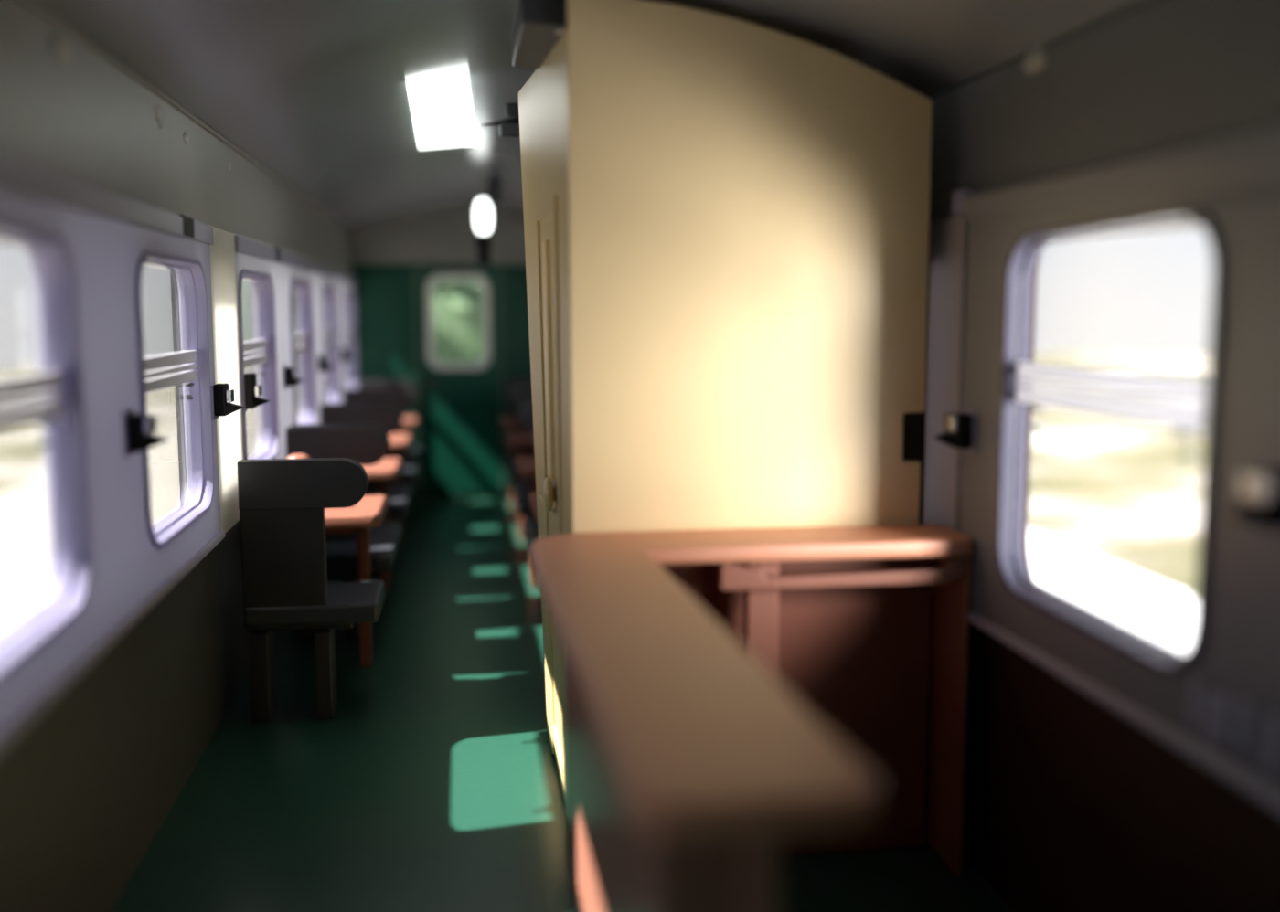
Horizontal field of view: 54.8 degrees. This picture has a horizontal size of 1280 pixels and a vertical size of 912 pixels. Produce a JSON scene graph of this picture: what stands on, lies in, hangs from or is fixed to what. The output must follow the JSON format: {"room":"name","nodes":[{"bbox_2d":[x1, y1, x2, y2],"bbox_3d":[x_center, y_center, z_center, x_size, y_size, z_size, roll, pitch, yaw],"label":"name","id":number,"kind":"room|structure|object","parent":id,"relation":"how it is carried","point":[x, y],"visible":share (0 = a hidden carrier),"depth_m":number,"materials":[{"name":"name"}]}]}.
{"room":"transit interior","nodes":[
{"label":"transit interior","id":0,"kind":"room"},
{"bbox_2d":[0,152,355,911],"bbox_3d":[-1.817,-0.016,5.141,0.163,2.720,13.930,-1,7,-8],"label":"wall","id":1,"kind":"structure","parent":0,"point":[104,725],"depth_m":3.77,"materials":[{"name":"grey paint"}]},
{"bbox_2d":[0,222,91,678],"bbox_3d":[-1.433,-0.027,2.748,0.076,0.974,1.044,-1,7,-8],"label":"window","id":2,"kind":"structure","parent":1,"relation":"in","point":[62,380],"depth_m":3.20,"materials":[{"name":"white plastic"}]},
{"bbox_2d":[122,408,170,458],"bbox_3d":[-1.490,-0.071,3.742,0.120,0.140,0.110,-1,7,-8],"label":"wall hook","id":3,"kind":"object","parent":1,"relation":"in","point":[138,437],"depth_m":3.70,"materials":[{"name":"black plastic"}]},
{"bbox_2d":[135,250,213,549],"bbox_3d":[-1.674,-0.221,4.400,0.076,0.974,1.044,-1,7,-8],"label":"window","id":4,"kind":"structure","parent":1,"relation":"in","point":[197,357],"depth_m":4.78,"materials":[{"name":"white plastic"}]},
{"bbox_2d":[0,0,351,273],"bbox_3d":[-1.835,-1.152,5.004,0.123,0.413,13.930,-1,7,-8],"label":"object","id":5,"kind":"structure","parent":1,"relation":"attached to","point":[66,109],"depth_m":3.86,"materials":[{"name":"grey"}]},
{"bbox_2d":[178,214,194,237],"bbox_3d":[-1.681,-0.845,4.549,0.038,0.075,0.180,-1,7,-8],"label":"clip","id":6,"kind":"object","parent":1,"relation":"attached to","point":[187,222],"visible":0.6,"depth_m":4.54,"materials":[{"name":"black plastic"}]},
{"bbox_2d":[23,0,350,232],"bbox_3d":[-1.782,-1.350,4.989,0.022,0.022,13.930,-1,7,-8],"label":"trim","id":7,"kind":"structure","parent":1,"relation":"attached to","point":[38,5],"depth_m":4.12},
{"bbox_2d":[210,383,245,420],"bbox_3d":[-1.680,-0.223,5.045,0.120,0.145,0.110,-1,7,-8],"label":"wall hook","id":8,"kind":"object","parent":1,"relation":"in","point":[221,396],"depth_m":5.00,"materials":[{"name":"black plastic"}]},
{"bbox_2d":[241,373,270,412],"bbox_3d":[-1.781,-0.296,5.739,0.120,0.175,0.110,-1,7,-8],"label":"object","id":9,"kind":"structure","parent":1,"relation":"attached to","point":[252,391],"depth_m":5.69,"materials":[{"name":"black plastic"}]},
{"bbox_2d":[238,269,278,459],"bbox_3d":[-1.933,-0.431,6.179,0.076,0.974,1.044,-1,7,-8],"label":"window","id":10,"kind":"structure","parent":1,"relation":"in","point":[263,361],"depth_m":6.54,"materials":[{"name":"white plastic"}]},
{"bbox_2d":[272,246,280,261],"bbox_3d":[-2.007,-1.109,6.790,0.038,0.075,0.140,-1,7,-8],"label":"clip","id":11,"kind":"object","parent":1,"relation":"attached to","point":[278,254],"visible":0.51,"depth_m":6.78,"materials":[{"name":"black plastic"}]},
{"bbox_2d":[282,364,305,389],"bbox_3d":[-1.973,-0.453,7.055,0.120,0.140,0.110,-1,7,-8],"label":"wall hook","id":12,"kind":"object","parent":1,"relation":"in","point":[290,374],"depth_m":7.01,"materials":[{"name":"black plastic"}]},
{"bbox_2d":[289,278,315,425],"bbox_3d":[-2.184,-0.633,7.899,0.076,0.974,1.044,-1,7,-8],"label":"window","id":13,"kind":"structure","parent":1,"relation":"in","point":[301,298],"depth_m":8.25,"materials":[{"name":"glass"}]},
{"bbox_2d":[321,285,340,403],"bbox_3d":[-2.435,-0.836,9.619,0.076,0.974,1.044,-1,7,-8],"label":"window","id":14,"kind":"structure","parent":1,"relation":"in","point":[329,295],"depth_m":10.04,"materials":[{"name":"white metal"}]},
{"bbox_2d":[343,288,357,388],"bbox_3d":[-2.685,-1.037,11.329,0.076,0.974,1.044,-1,7,-8],"label":"window","id":15,"kind":"structure","parent":1,"relation":"in","point":[349,303],"depth_m":11.78,"materials":[{"name":"white metal"}]},
{"bbox_2d":[317,353,335,373],"bbox_3d":[-2.224,-0.656,8.775,0.120,0.140,0.110,-1,7,-8],"label":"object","id":16,"kind":"structure","parent":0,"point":[323,361],"depth_m":8.73,"materials":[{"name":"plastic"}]},
{"bbox_2d":[341,346,355,363],"bbox_3d":[-2.472,-0.856,10.476,0.120,0.140,0.110,-1,7,-8],"label":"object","id":17,"kind":"structure","parent":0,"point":[346,353],"depth_m":10.43,"materials":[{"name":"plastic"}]},
{"bbox_2d":[349,204,531,500],"bbox_3d":[-1.473,-0.997,12.101,2.858,2.940,0.080,-1,7,-8],"label":"wall","id":18,"kind":"structure","parent":0,"point":[386,253],"depth_m":11.91,"materials":[{"name":"green paint"}]},
{"bbox_2d":[415,269,503,498],"bbox_3d":[-1.759,-0.699,12.071,0.814,2.231,0.105,-1,7,-8],"label":"door","id":19,"kind":"structure","parent":18,"relation":"in","point":[460,404],"depth_m":12.10,"materials":[{"name":"green paint"}]},
{"bbox_2d":[111,497,1013,911],"bbox_3d":[-0.483,1.274,5.472,2.960,0.120,14.000,-1,7,-8],"label":"floor","id":20,"kind":"structure","parent":0,"point":[432,783],"depth_m":4.83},
{"bbox_2d":[236,458,384,723],"bbox_3d":[-1.505,0.581,5.750,0.590,1.185,0.500,-1,7,-8],"label":"seat","id":21,"kind":"object","parent":20,"relation":"on","point":[282,503],"visible":1,"depth_m":5.49,"materials":[{"name":"black leather"}]},
{"bbox_2d":[243,581,384,627],"bbox_3d":[-1.505,0.686,5.762,0.590,0.090,0.500,-1,7,-8],"label":"cushion","id":22,"kind":"object","parent":21,"relation":"on","point":[346,604],"depth_m":5.53,"materials":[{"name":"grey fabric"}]},
{"bbox_2d":[285,426,396,640],"bbox_3d":[-1.665,0.452,6.846,0.590,1.185,0.500,-1,7,-8],"label":"seat","id":23,"kind":"object","parent":20,"relation":"on","point":[364,445],"visible":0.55,"depth_m":6.93,"materials":[{"name":"black leather"}]},
{"bbox_2d":[325,539,396,573],"bbox_3d":[-1.665,0.557,6.858,0.590,0.090,0.500,-1,7,-8],"label":"cushion","id":24,"kind":"object","parent":23,"relation":"on","point":[341,554],"depth_m":6.68,"materials":[{"name":"grey fabric"}]},
{"bbox_2d":[290,423,401,548],"bbox_3d":[-1.752,0.382,7.441,0.590,1.185,0.500,-1,7,-8],"label":"seat","id":25,"kind":"object","parent":20,"relation":"on","point":[389,530],"visible":0.19,"depth_m":7.24,"materials":[{"name":"black leather"}]},
{"bbox_2d":[355,522,401,548],"bbox_3d":[-1.752,0.487,7.453,0.590,0.090,0.500,-1,7,-8],"label":"cushion","id":26,"kind":"object","parent":25,"relation":"on","point":[389,530],"depth_m":7.37,"materials":[{"name":"grey fabric"}]},
{"bbox_2d":[324,495,388,666],"bbox_3d":[-1.604,0.677,6.398,0.575,0.842,0.720,-1,7,-8],"label":"dining table","id":27,"kind":"object","parent":20,"relation":"on","point":[370,512],"visible":0.56,"depth_m":6.36,"materials":[{"name":"brown wood"}]},
{"bbox_2d":[286,453,310,458],"bbox_3d":[-1.737,0.127,6.293,0.132,0.274,0.132,-1,7,-8],"label":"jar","id":28,"kind":"object","parent":27,"relation":"on","point":[296,455],"visible":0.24,"depth_m":6.25,"materials":[{"name":"brown"}]},
{"bbox_2d":[320,404,408,575],"bbox_3d":[-1.911,0.253,8.536,0.590,1.185,0.500,-1,7,-8],"label":"seat","id":29,"kind":"object","parent":20,"relation":"on","point":[388,417],"visible":0.35,"depth_m":8.63,"materials":[{"name":"black leather"}]},
{"bbox_2d":[388,495,408,519],"bbox_3d":[-1.911,0.358,8.549,0.590,0.090,0.500,-1,7,-8],"label":"cushion","id":30,"kind":"object","parent":29,"relation":"on","point":[398,505],"depth_m":8.36,"materials":[{"name":"grey fabric"}]},
{"bbox_2d":[322,402,412,503],"bbox_3d":[-1.998,0.183,9.131,0.590,1.185,0.500,-1,7,-8],"label":"seat","id":31,"kind":"object","parent":20,"relation":"on","point":[403,489],"visible":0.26,"depth_m":8.94,"materials":[{"name":"black leather"}]},
{"bbox_2d":[375,483,412,503],"bbox_3d":[-1.998,0.287,9.143,0.590,0.090,0.500,-1,7,-8],"label":"cushion","id":32,"kind":"object","parent":31,"relation":"on","point":[403,489],"depth_m":9.09,"materials":[{"name":"grey fabric"}]},
{"bbox_2d":[342,389,416,522],"bbox_3d":[-2.158,0.054,10.227,0.590,1.185,0.500,-1,7,-8],"label":"seat","id":33,"kind":"object","parent":20,"relation":"on","point":[400,398],"visible":0.34,"depth_m":10.32,"materials":[{"name":"black leather"}]},
{"bbox_2d":[388,466,416,484],"bbox_3d":[-2.158,0.159,10.239,0.590,0.090,0.500,-1,7,-8],"label":"cushion","id":34,"kind":"object","parent":33,"relation":"on","point":[409,474],"depth_m":10.04,"materials":[{"name":"grey fabric"}]},
{"bbox_2d":[362,458,403,592],"bbox_3d":[-1.851,0.478,8.088,0.575,0.842,0.720,-1,7,-8],"label":"dining table","id":35,"kind":"object","parent":20,"relation":"on","point":[379,474],"visible":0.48,"depth_m":8.04,"materials":[{"name":"brown wood"}]},
{"bbox_2d":[345,387,419,522],"bbox_3d":[-2.245,-0.016,10.822,0.590,1.185,0.500,-1,7,-8],"label":"seat","id":36,"kind":"object","parent":20,"relation":"on","point":[407,462],"visible":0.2,"depth_m":10.62,"materials":[{"name":"black leather"}]},
{"bbox_2d":[400,457,419,472],"bbox_3d":[-2.245,0.088,10.834,0.590,0.090,0.500,-1,7,-8],"label":"cushion","id":37,"kind":"object","parent":36,"relation":"on","point":[407,462],"depth_m":10.77,"materials":[{"name":"grey fabric"}]},
{"bbox_2d":[357,379,422,461],"bbox_3d":[-2.366,-0.114,11.652,0.590,1.185,0.500,-1,7,-8],"label":"seat","id":38,"kind":"object","parent":20,"relation":"on","point":[414,452],"visible":0.28,"depth_m":11.74,"materials":[{"name":"black leather"}]},
{"bbox_2d":[390,447,422,461],"bbox_3d":[-2.366,-0.009,11.664,0.590,0.090,0.500,-1,7,-8],"label":"cushion","id":39,"kind":"object","parent":38,"relation":"on","point":[414,452],"depth_m":11.53,"materials":[{"name":"grey fabric"}]},
{"bbox_2d":[384,433,412,543],"bbox_3d":[-2.097,0.279,9.779,0.575,0.842,0.720,-1,7,-8],"label":"dining table","id":40,"kind":"object","parent":20,"relation":"on","point":[399,442],"visible":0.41,"depth_m":9.73,"materials":[{"name":"brown wood"}]},
{"bbox_2d":[393,416,418,511],"bbox_3d":[-2.325,0.095,11.342,0.575,0.842,0.720,-1,7,-8],"label":"dining table","id":41,"kind":"object","parent":20,"relation":"on","point":[409,423],"visible":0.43,"depth_m":11.29,"materials":[{"name":"brown wood"}]},
{"bbox_2d":[500,416,529,509],"bbox_3d":[-0.688,0.067,11.578,1.215,0.842,0.720,-1,7,-8],"label":"dining table","id":42,"kind":"object","parent":20,"relation":"on","point":[512,422],"visible":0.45,"depth_m":11.46,"materials":[{"name":"brown wood"}]},
{"bbox_2d":[501,378,533,460],"bbox_3d":[-0.726,-0.142,11.888,1.195,1.185,0.500,-1,7,-8],"label":"seat","id":43,"kind":"object","parent":20,"relation":"on","point":[511,385],"visible":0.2,"depth_m":11.91,"materials":[{"name":"black leather"}]},
{"bbox_2d":[501,446,533,460],"bbox_3d":[-0.726,-0.037,11.900,1.195,0.090,0.500,-1,7,-8],"label":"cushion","id":44,"kind":"object","parent":43,"relation":"on","point":[506,450],"depth_m":11.60,"materials":[{"name":"grey fabric"}]},
{"bbox_2d":[504,386,533,471],"bbox_3d":[-0.605,-0.044,11.058,1.195,1.185,0.500,-1,7,-8],"label":"seat","id":45,"kind":"object","parent":20,"relation":"on","point":[508,460],"visible":0.15,"depth_m":10.82,"materials":[{"name":"black leather"}]},
{"bbox_2d":[504,455,533,471],"bbox_3d":[-0.605,0.061,11.070,1.195,0.090,0.500,-1,7,-8],"label":"cushion","id":46,"kind":"object","parent":45,"relation":"on","point":[508,460],"depth_m":10.91,"materials":[{"name":"grey fabric"}]},
{"bbox_2d":[506,432,534,540],"bbox_3d":[-0.460,0.251,10.015,1.215,0.842,0.720,-1,7,-8],"label":"dining table","id":47,"kind":"object","parent":20,"relation":"on","point":[522,441],"visible":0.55,"depth_m":9.89,"materials":[{"name":"brown wood"}]},
{"bbox_2d":[507,387,534,481],"bbox_3d":[-0.518,0.026,10.463,1.195,1.185,0.500,-1,7,-8],"label":"seat","id":48,"kind":"object","parent":20,"relation":"on","point":[519,397],"visible":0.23,"depth_m":10.49,"materials":[{"name":"black leather"}]},
{"bbox_2d":[507,464,530,481],"bbox_3d":[-0.518,0.131,10.475,1.195,0.090,0.500,-1,7,-8],"label":"cushion","id":49,"kind":"object","parent":48,"relation":"on","point":[512,472],"depth_m":10.16,"materials":[{"name":"grey fabric"}]},
{"bbox_2d":[512,401,532,501],"bbox_3d":[-0.358,0.155,9.367,1.195,1.185,0.500,-1,7,-8],"label":"seat","id":50,"kind":"object","parent":20,"relation":"on","point":[518,487],"visible":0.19,"depth_m":9.15,"materials":[{"name":"black leather"}]},
{"bbox_2d":[512,481,530,501],"bbox_3d":[-0.358,0.260,9.379,1.195,0.090,0.500,-1,7,-8],"label":"cushion","id":51,"kind":"object","parent":50,"relation":"on","point":[518,487],"depth_m":9.23,"materials":[{"name":"grey fabric"}]},
{"bbox_2d":[516,403,533,515],"bbox_3d":[-0.271,0.225,8.772,1.195,1.185,0.500,-1,7,-8],"label":"seat","id":52,"kind":"object","parent":20,"relation":"on","point":[526,415],"visible":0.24,"depth_m":8.79,"materials":[{"name":"black leather"}]},
{"bbox_2d":[516,492,530,515],"bbox_3d":[-0.271,0.330,8.785,1.195,0.090,0.500,-1,7,-8],"label":"cushion","id":53,"kind":"object","parent":52,"relation":"on","point":[522,498],"depth_m":8.50,"materials":[{"name":"grey fabric"}]},
{"bbox_2d":[515,456,539,587],"bbox_3d":[-0.213,0.450,8.324,1.215,0.842,0.720,-1,7,-8],"label":"dining table","id":54,"kind":"object","parent":20,"relation":"on","point":[525,465],"visible":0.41,"depth_m":8.18,"materials":[{"name":"brown wood"}]},
{"bbox_2d":[523,433,538,545],"bbox_3d":[-0.111,0.354,7.676,1.195,1.185,0.500,-1,7,-8],"label":"seat","id":55,"kind":"object","parent":20,"relation":"on","point":[530,526],"visible":0.15,"depth_m":7.53,"materials":[{"name":"black leather"}]},
{"bbox_2d":[523,518,538,545],"bbox_3d":[-0.111,0.459,7.689,1.195,0.090,0.500,-1,7,-8],"label":"cushion","id":56,"kind":"object","parent":55,"relation":"on","point":[530,526],"depth_m":7.54,"materials":[{"name":"grey fabric"}]},
{"bbox_2d":[529,491,537,522],"bbox_3d":[0.034,0.649,6.634,1.215,0.842,0.720,-1,7,-8],"label":"dining table","id":57,"kind":"object","parent":20,"relation":"on","point":[532,496],"visible":0.11,"depth_m":6.52,"materials":[{"name":"brown wood"}]},
{"bbox_2d":[529,535,538,549],"bbox_3d":[-0.024,0.424,7.082,1.195,1.185,0.500,-1,7,-8],"label":"seat","id":58,"kind":"object","parent":20,"relation":"on","point":[532,538],"visible":0.02,"depth_m":7.17,"materials":[{"name":"black leather"}]},
{"bbox_2d":[517,0,932,825],"bbox_3d":[0.222,-0.133,4.804,1.288,2.828,1.510,-1,7,-8],"label":"partition wall","id":59,"kind":"structure","parent":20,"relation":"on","point":[727,218],"depth_m":4.01,"materials":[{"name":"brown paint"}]},
{"bbox_2d":[530,523,973,911],"bbox_3d":[0.486,0.929,3.055,1.401,1.126,2.241,-1,7,-8],"label":"countertop","id":60,"kind":"structure","parent":20,"relation":"on","point":[740,702],"depth_m":3.41,"materials":[{"name":"brown wood"}]},
{"bbox_2d":[38,0,1145,229],"bbox_3d":[-0.465,-1.524,5.160,2.700,0.331,13.930,-1,7,-8],"label":"ceiling","id":61,"kind":"structure","parent":0,"point":[314,92],"depth_m":4.33,"materials":[{"name":"grey paint"}]},
{"bbox_2d":[405,81,475,149],"bbox_3d":[-0.999,-1.733,6.324,0.326,0.048,2.120,-1,7,-8],"label":"ceiling light","id":62,"kind":"object","parent":61,"relation":"attached to","point":[442,112],"visible":1,"depth_m":6.01,"materials":[{"name":"white"}]},
{"bbox_2d":[474,174,502,264],"bbox_3d":[-1.141,-1.783,9.289,0.213,0.658,0.136,-1,7,-8],"label":"pendant light","id":63,"kind":"object","parent":61,"relation":"hanging from","point":[483,209],"visible":1,"depth_m":9.23,"materials":[{"name":"grey glass"}]},
{"bbox_2d":[480,104,520,138],"bbox_3d":[-0.682,-1.659,6.115,0.213,0.155,0.079,-1,7,-8],"label":"ceiling hook","id":64,"kind":"object","parent":61,"relation":"attached to","point":[509,128],"visible":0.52,"depth_m":6.09,"materials":[{"name":"black plastic"}]},
{"bbox_2d":[512,0,565,68],"bbox_3d":[-0.355,-1.454,4.238,0.137,0.130,0.730,-1,7,-8],"label":"bracket","id":65,"kind":"object","parent":61,"relation":"attached to","point":[538,24],"visible":0.95,"depth_m":4.00,"materials":[{"name":"grey metal"}]},
{"bbox_2d":[902,0,1279,911],"bbox_3d":[0.869,-0.062,5.527,0.123,2.720,13.930,-1,7,-8],"label":"wall","id":66,"kind":"structure","parent":0,"point":[1099,779],"depth_m":3.14,"materials":[{"name":"grey paint"}]},
{"bbox_2d":[932,407,976,454],"bbox_3d":[0.992,-0.080,3.930,0.120,0.140,0.110,-1,7,-8],"label":"coat hook","id":67,"kind":"object","parent":66,"relation":"in","point":[961,427],"depth_m":3.90,"materials":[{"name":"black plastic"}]},
{"bbox_2d":[951,188,978,215],"bbox_3d":[1.054,-0.824,4.004,0.054,0.080,0.100,-1,7,-8],"label":"block","id":68,"kind":"object","parent":66,"relation":"attached to","point":[957,196],"visible":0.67,"depth_m":3.98,"materials":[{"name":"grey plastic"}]},
{"bbox_2d":[929,0,1279,221],"bbox_3d":[0.900,-1.175,5.401,0.081,0.440,13.930,-1,7,-8],"label":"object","id":69,"kind":"structure","parent":66,"relation":"attached to","point":[1157,75],"depth_m":3.12,"materials":[{"name":"grey"}]},
{"bbox_2d":[995,207,1224,674],"bbox_3d":[1.182,-0.069,3.176,0.064,1.059,1.044,-1,7,-8],"label":"window","id":70,"kind":"structure","parent":66,"relation":"in","point":[1016,371],"depth_m":3.20,"materials":[{"name":"grey plastic"}]},
{"bbox_2d":[1227,461,1279,534],"bbox_3d":[1.213,0.088,2.416,0.120,0.140,0.110,-1,7,-8],"label":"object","id":71,"kind":"structure","parent":66,"relation":"in","point":[1262,488],"depth_m":2.39,"materials":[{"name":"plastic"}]},
{"label":"outside","id":72,"kind":"structure","parent":0,"visible":0},
{"bbox_2d":[0,368,252,492],"bbox_3d":[-56.509,0.335,1.968,108.700,5.379,110.000,-1,7,-8],"label":"outdoor background","id":73,"kind":"structure","parent":72,"point":[22,461],"depth_m":29.17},
{"bbox_2d":[0,408,254,633],"bbox_3d":[-5.789,1.975,9.562,6.200,0.230,100.000,-1,7,-8],"label":"ground","id":74,"kind":"structure","parent":73,"relation":"on","point":[24,528],"depth_m":17.41,"materials":[{"name":"white"}]},
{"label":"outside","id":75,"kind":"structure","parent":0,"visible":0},
{"bbox_2d":[1027,352,1208,595],"bbox_3d":[53.913,-2.235,17.778,108.150,6.654,110.000,-1,7,-8],"label":"outdoor background","id":76,"kind":"structure","parent":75,"point":[1114,490],"depth_m":21.83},
{"bbox_2d":[1027,530,1195,653],"bbox_3d":[3.267,1.822,10.866,5.700,0.230,100.000,-1,7,-8],"label":"ground","id":77,"kind":"structure","parent":76,"relation":"on","point":[1161,612],"depth_m":13.15,"materials":[{"name":"white"}]},
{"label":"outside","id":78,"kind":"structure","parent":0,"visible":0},
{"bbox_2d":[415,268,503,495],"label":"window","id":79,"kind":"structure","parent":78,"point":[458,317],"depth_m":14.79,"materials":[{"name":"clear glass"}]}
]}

